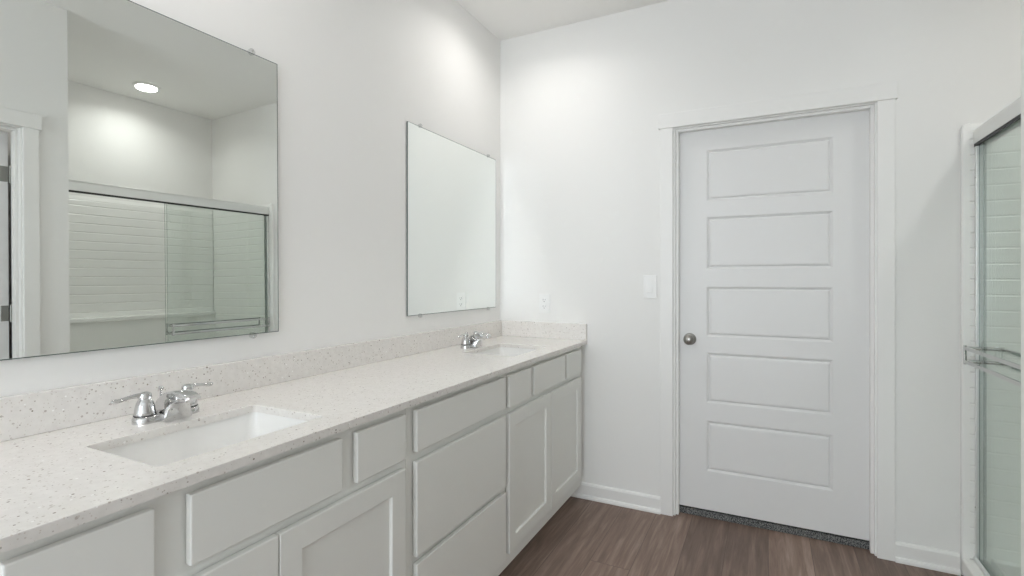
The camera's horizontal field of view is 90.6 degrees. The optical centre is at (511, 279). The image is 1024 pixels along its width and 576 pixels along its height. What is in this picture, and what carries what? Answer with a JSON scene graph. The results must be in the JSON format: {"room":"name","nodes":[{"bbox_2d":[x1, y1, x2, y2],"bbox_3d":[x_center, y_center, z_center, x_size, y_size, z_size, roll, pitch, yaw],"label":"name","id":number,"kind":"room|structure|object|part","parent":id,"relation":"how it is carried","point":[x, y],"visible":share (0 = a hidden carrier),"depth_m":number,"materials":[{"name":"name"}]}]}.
{"room":"bathroom","nodes":[
{"label":"bathroom","id":0,"kind":"room"},
{"bbox_2d":[0,0,499,396],"bbox_3d":[-1.385,-0.117,0.690,0.120,2.743,5.840,0,0,27],"label":"wall","id":1,"kind":"structure","parent":0,"point":[352,74],"depth_m":1.98,"materials":[{"name":"white paint"}]},
{"bbox_2d":[0,0,278,360],"bbox_3d":[-0.982,-0.275,1.328,0.015,0.928,0.850,0,0,28],"label":"wall mirror","id":2,"kind":"object","parent":1,"relation":"attached to","point":[139,144],"visible":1,"depth_m":1.31,"materials":[{"name":"clear glass"}]},
{"bbox_2d":[0,320,501,441],"bbox_3d":[-0.635,0.302,2.023,0.019,0.094,2.544,0,0,27],"label":"backsplash","id":3,"kind":"structure","parent":1,"relation":"attached to","point":[32,413],"depth_m":1.49,"materials":[{"name":"stone"}]},
{"bbox_2d":[407,121,495,316],"bbox_3d":[-0.289,-0.280,2.716,0.015,0.928,0.851,0,0,27],"label":"wall mirror","id":4,"kind":"object","parent":1,"relation":"attached to","point":[451,185],"visible":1,"depth_m":2.63,"materials":[{"name":"clear glass"}]},
{"bbox_2d":[455,0,667,40],"bbox_3d":[0.038,-1.538,-0.026,3.307,0.100,5.840,0,0,27],"label":"ceiling","id":5,"kind":"structure","parent":0,"point":[505,19],"depth_m":2.83,"materials":[{"name":"white paint"}]},
{"bbox_2d":[499,496,962,575],"bbox_3d":[0.023,1.304,-0.056,3.307,0.100,5.772,0,0,27],"label":"floor","id":6,"kind":"structure","parent":0,"point":[584,537],"depth_m":2.35,"materials":[{"name":"wood"}]},
{"bbox_2d":[0,409,405,575],"bbox_3d":[-0.750,0.812,1.199,0.553,0.885,0.920,0,0,27],"label":"vanity cabinet","id":7,"kind":"object","parent":6,"relation":"on","point":[332,505],"visible":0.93,"depth_m":1.07,"materials":[{"name":"white paint"}]},
{"bbox_3d":[-0.659,0.457,0.782,0.016,0.130,0.193,0,0,27],"label":"drawer","id":8,"kind":"part","parent":7,"relation":"part of","materials":[{"name":"white paint"}]},
{"bbox_3d":[-0.604,0.831,0.892,0.016,0.567,0.438,0,0,27],"label":"door","id":9,"kind":"part","parent":7,"relation":"part of","materials":[{"name":"white paint"}]},
{"bbox_3d":[-0.506,0.457,1.087,0.016,0.130,0.368,0,0,27],"label":"drawer","id":10,"kind":"part","parent":7,"relation":"part of","materials":[{"name":"white paint"}]},
{"bbox_3d":[-0.409,0.831,1.280,0.016,0.567,0.424,0,0,27],"label":"door","id":11,"kind":"part","parent":7,"relation":"part of","materials":[{"name":"white paint"}]},
{"bbox_3d":[-0.357,0.457,1.383,0.016,0.130,0.193,0,0,27],"label":"drawer","id":12,"kind":"part","parent":7,"relation":"part of","materials":[{"name":"white paint"}]},
{"bbox_2d":[405,374,505,575],"bbox_3d":[-0.404,0.812,1.887,0.553,0.885,0.620,0,0,27],"label":"base cabinet","id":13,"kind":"object","parent":6,"relation":"on","point":[455,461],"visible":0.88,"depth_m":1.72,"materials":[{"name":"white paint"}]},
{"bbox_3d":[-0.160,0.989,1.774,0.016,0.272,0.577,0,0,27],"label":"drawer","id":14,"kind":"part","parent":13,"relation":"part of","materials":[{"name":"white paint"}]},
{"bbox_3d":[-0.160,0.688,1.774,0.016,0.285,0.577,0,0,27],"label":"drawer","id":15,"kind":"part","parent":13,"relation":"part of","materials":[{"name":"white paint"}]},
{"bbox_3d":[-0.160,0.455,1.774,0.016,0.126,0.577,0,0,27],"label":"drawer","id":16,"kind":"part","parent":13,"relation":"part of","materials":[{"name":"white paint"}]},
{"bbox_2d":[503,346,580,569],"bbox_3d":[-0.044,0.812,2.601,0.553,0.885,0.979,0,0,27],"label":"vanity cabinet","id":17,"kind":"object","parent":6,"relation":"on","point":[542,412],"visible":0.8,"depth_m":2.35,"materials":[{"name":"white paint"}]},
{"bbox_2d":[0,336,586,553],"bbox_3d":[-0.392,0.359,1.900,0.564,0.020,2.544,0,0,27],"label":"countertop","id":18,"kind":"structure","parent":17,"relation":"on","point":[52,482],"depth_m":1.13,"materials":[{"name":"stone"}]},
{"bbox_2d":[111,382,212,424],"bbox_3d":[-0.871,0.311,1.287,0.180,0.078,0.181,0,0,-16],"label":"faucet","id":19,"kind":"object","parent":18,"relation":"on","point":[182,403],"visible":1,"depth_m":1.24,"materials":[{"name":"silver metal"}]},
{"bbox_3d":[-0.914,0.284,1.205,0.018,0.017,0.066,0,0,27],"label":"lever","id":20,"kind":"part","parent":19,"relation":"part of","materials":[{"name":"silver metal"}]},
{"bbox_3d":[-0.896,0.303,1.238,0.046,0.058,0.045,0,0,27],"label":"handle","id":21,"kind":"part","parent":19,"relation":"part of","materials":[{"name":"silver metal"}]},
{"bbox_3d":[-0.897,0.303,1.296,0.013,0.062,0.013,0,0,27],"label":"lift rod","id":22,"kind":"part","parent":19,"relation":"part of","materials":[{"name":"silver metal"}]},
{"bbox_3d":[-0.874,0.341,1.284,0.052,0.018,0.154,0,0,27],"label":"plate","id":23,"kind":"part","parent":19,"relation":"part of","materials":[{"name":"silver metal"}]},
{"bbox_3d":[-0.834,0.311,1.264,0.140,0.075,0.069,0,0,27],"label":"spout","id":24,"kind":"part","parent":19,"relation":"part of","materials":[{"name":"silver metal"}]},
{"bbox_3d":[-0.851,0.303,1.329,0.046,0.058,0.045,0,0,27],"label":"handle","id":25,"kind":"part","parent":19,"relation":"part of","materials":[{"name":"silver metal"}]},
{"bbox_3d":[-0.835,0.284,1.363,0.018,0.017,0.066,0,0,27],"label":"lever","id":26,"kind":"part","parent":19,"relation":"part of","materials":[{"name":"silver metal"}]},
{"bbox_2d":[103,412,306,466],"bbox_3d":[-0.688,0.444,1.179,0.318,0.147,0.446,0,0,27],"label":"sink","id":27,"kind":"object","parent":18,"relation":"in","point":[170,448],"visible":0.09,"depth_m":1.28,"materials":[{"name":"white ceramic"}]},
{"bbox_2d":[457,331,490,348],"bbox_3d":[-0.210,0.311,2.627,0.180,0.078,0.181,0,0,-16],"label":"faucet","id":28,"kind":"object","parent":18,"relation":"on","point":[475,340],"visible":1,"depth_m":2.58,"materials":[{"name":"silver metal"}]},
{"bbox_3d":[-0.235,0.303,2.579,0.046,0.058,0.045,0,0,27],"label":"handle","id":29,"kind":"part","parent":28,"relation":"part of","materials":[{"name":"silver metal"}]},
{"bbox_3d":[-0.212,0.341,2.625,0.052,0.018,0.154,0,0,27],"label":"plate","id":30,"kind":"part","parent":28,"relation":"part of","materials":[{"name":"silver metal"}]},
{"bbox_3d":[-0.173,0.311,2.605,0.140,0.075,0.069,0,0,27],"label":"spout","id":31,"kind":"part","parent":28,"relation":"part of","materials":[{"name":"silver metal"}]},
{"bbox_2d":[475,347,536,355],"bbox_3d":[-0.025,0.444,2.530,0.332,0.147,0.438,0,0,27],"label":"sink","id":32,"kind":"object","parent":18,"relation":"in","point":[504,351],"visible":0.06,"depth_m":2.72,"materials":[{"name":"white ceramic"}]},
{"bbox_3d":[0.031,0.457,2.155,0.016,0.130,0.214,0,0,27],"label":"drawer","id":33,"kind":"part","parent":17,"relation":"part of","materials":[{"name":"white paint"}]},
{"bbox_3d":[0.082,0.831,2.256,0.016,0.567,0.443,0,0,27],"label":"door","id":34,"kind":"part","parent":17,"relation":"part of","materials":[{"name":"white paint"}]},
{"bbox_3d":[0.180,0.457,2.450,0.016,0.130,0.395,0,0,27],"label":"drawer","id":35,"kind":"part","parent":17,"relation":"part of","materials":[{"name":"white paint"}]},
{"bbox_3d":[0.284,0.831,2.656,0.016,0.567,0.444,0,0,27],"label":"door","id":36,"kind":"part","parent":17,"relation":"part of","materials":[{"name":"white paint"}]},
{"bbox_3d":[0.332,0.457,2.751,0.016,0.130,0.231,0,0,27],"label":"drawer","id":37,"kind":"part","parent":17,"relation":"part of","materials":[{"name":"white paint"}]},
{"bbox_2d":[961,122,1020,575],"bbox_3d":[1.956,0.296,1.318,0.836,1.917,1.471,0,0,27],"label":"shower surround","id":38,"kind":"object","parent":6,"relation":"on","point":[1004,154],"visible":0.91,"depth_m":2.10,"materials":[{"name":"white plastic"}]},
{"bbox_2d":[963,97,1020,575],"bbox_3d":[1.635,0.274,1.479,0.128,1.815,1.436,0,0,27],"label":"shower door","id":39,"kind":"structure","parent":38,"relation":"attached to","point":[1008,119],"depth_m":2.10,"materials":[{"name":"silver metal"}]},
{"bbox_3d":[1.771,0.294,1.762,0.006,1.752,0.776,0,0,27],"label":"glass panel","id":40,"kind":"part","parent":39,"relation":"part of","materials":[{"name":"grey"}]},
{"bbox_3d":[1.785,0.294,1.764,0.006,1.752,0.752,0,0,27],"label":"glass panel","id":41,"kind":"part","parent":39,"relation":"part of","materials":[{"name":"grey"}]},
{"bbox_2d":[500,0,1020,575],"bbox_3d":[1.378,-0.117,2.502,3.187,2.743,0.120,0,0,27],"label":"wall","id":42,"kind":"structure","parent":0,"point":[581,103],"depth_m":2.67,"materials":[{"name":"white paint"}]},
{"bbox_2d":[539,294,549,312],"bbox_3d":[0.193,0.144,3.026,0.070,0.115,0.009,0,0,27],"label":"wall outlet","id":43,"kind":"object","parent":42,"relation":"attached to","point":[544,299],"visible":1,"depth_m":3.02,"materials":[{"name":"white plastic"}]},
{"bbox_2d":[502,320,586,339],"bbox_3d":[0.184,0.302,3.023,0.545,0.094,0.020,0,0,27],"label":"backsplash","id":44,"kind":"structure","parent":42,"relation":"attached to","point":[572,331],"depth_m":3.00,"materials":[{"name":"stone"}]},
{"bbox_2d":[571,482,660,513],"bbox_3d":[0.569,1.212,2.828,0.508,0.086,0.024,0,0,27],"label":"baseboard","id":45,"kind":"structure","parent":42,"relation":"attached to","point":[588,491],"depth_m":2.81,"materials":[{"name":"white paint"}]},
{"bbox_2d":[643,275,656,297],"bbox_3d":[0.747,0.041,2.745,0.073,0.124,0.014,0,0,27],"label":"light switch","id":46,"kind":"object","parent":42,"relation":"attached to","point":[649,281],"visible":1,"depth_m":2.74,"materials":[{"name":"white plastic"}]},
{"bbox_2d":[680,110,868,540],"bbox_3d":[1.273,0.209,2.529,0.866,2.008,0.100,0,0,27],"label":"door","id":47,"kind":"structure","parent":42,"relation":"in","point":[774,216],"depth_m":2.53,"materials":[{"name":"white paint"}]},
{"bbox_3d":[0.936,0.319,2.679,0.064,0.064,0.064,0,0,27],"label":"knob","id":48,"kind":"part","parent":47,"relation":"part of","materials":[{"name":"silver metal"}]},
{"bbox_2d":[658,81,897,560],"bbox_3d":[1.276,0.188,2.539,1.039,2.133,0.144,0,0,27],"label":"door frame","id":49,"kind":"structure","parent":42,"relation":"attached to","point":[885,95],"depth_m":2.33,"materials":[{"name":"white paint"}]},
{"bbox_2d":[895,541,960,575],"bbox_3d":[1.805,1.212,2.206,0.224,0.086,0.024,0,0,27],"label":"baseboard","id":50,"kind":"structure","parent":42,"relation":"attached to","point":[920,556],"depth_m":2.20,"materials":[{"name":"white paint"}]},
{"bbox_2d":[680,505,868,549],"bbox_3d":[1.528,1.290,3.007,1.800,0.130,1.042,0,0,27],"label":"floor","id":51,"kind":"structure","parent":0,"point":[860,543],"depth_m":2.53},
{"bbox_2d":[1021,0,1023,575],"bbox_3d":[0.567,-0.117,-1.118,1.141,2.743,4.125,0,0,27],"label":"wall","id":52,"kind":"structure","parent":0,"point":[1022,1],"depth_m":0.97,"materials":[{"name":"white paint"}]}
]}

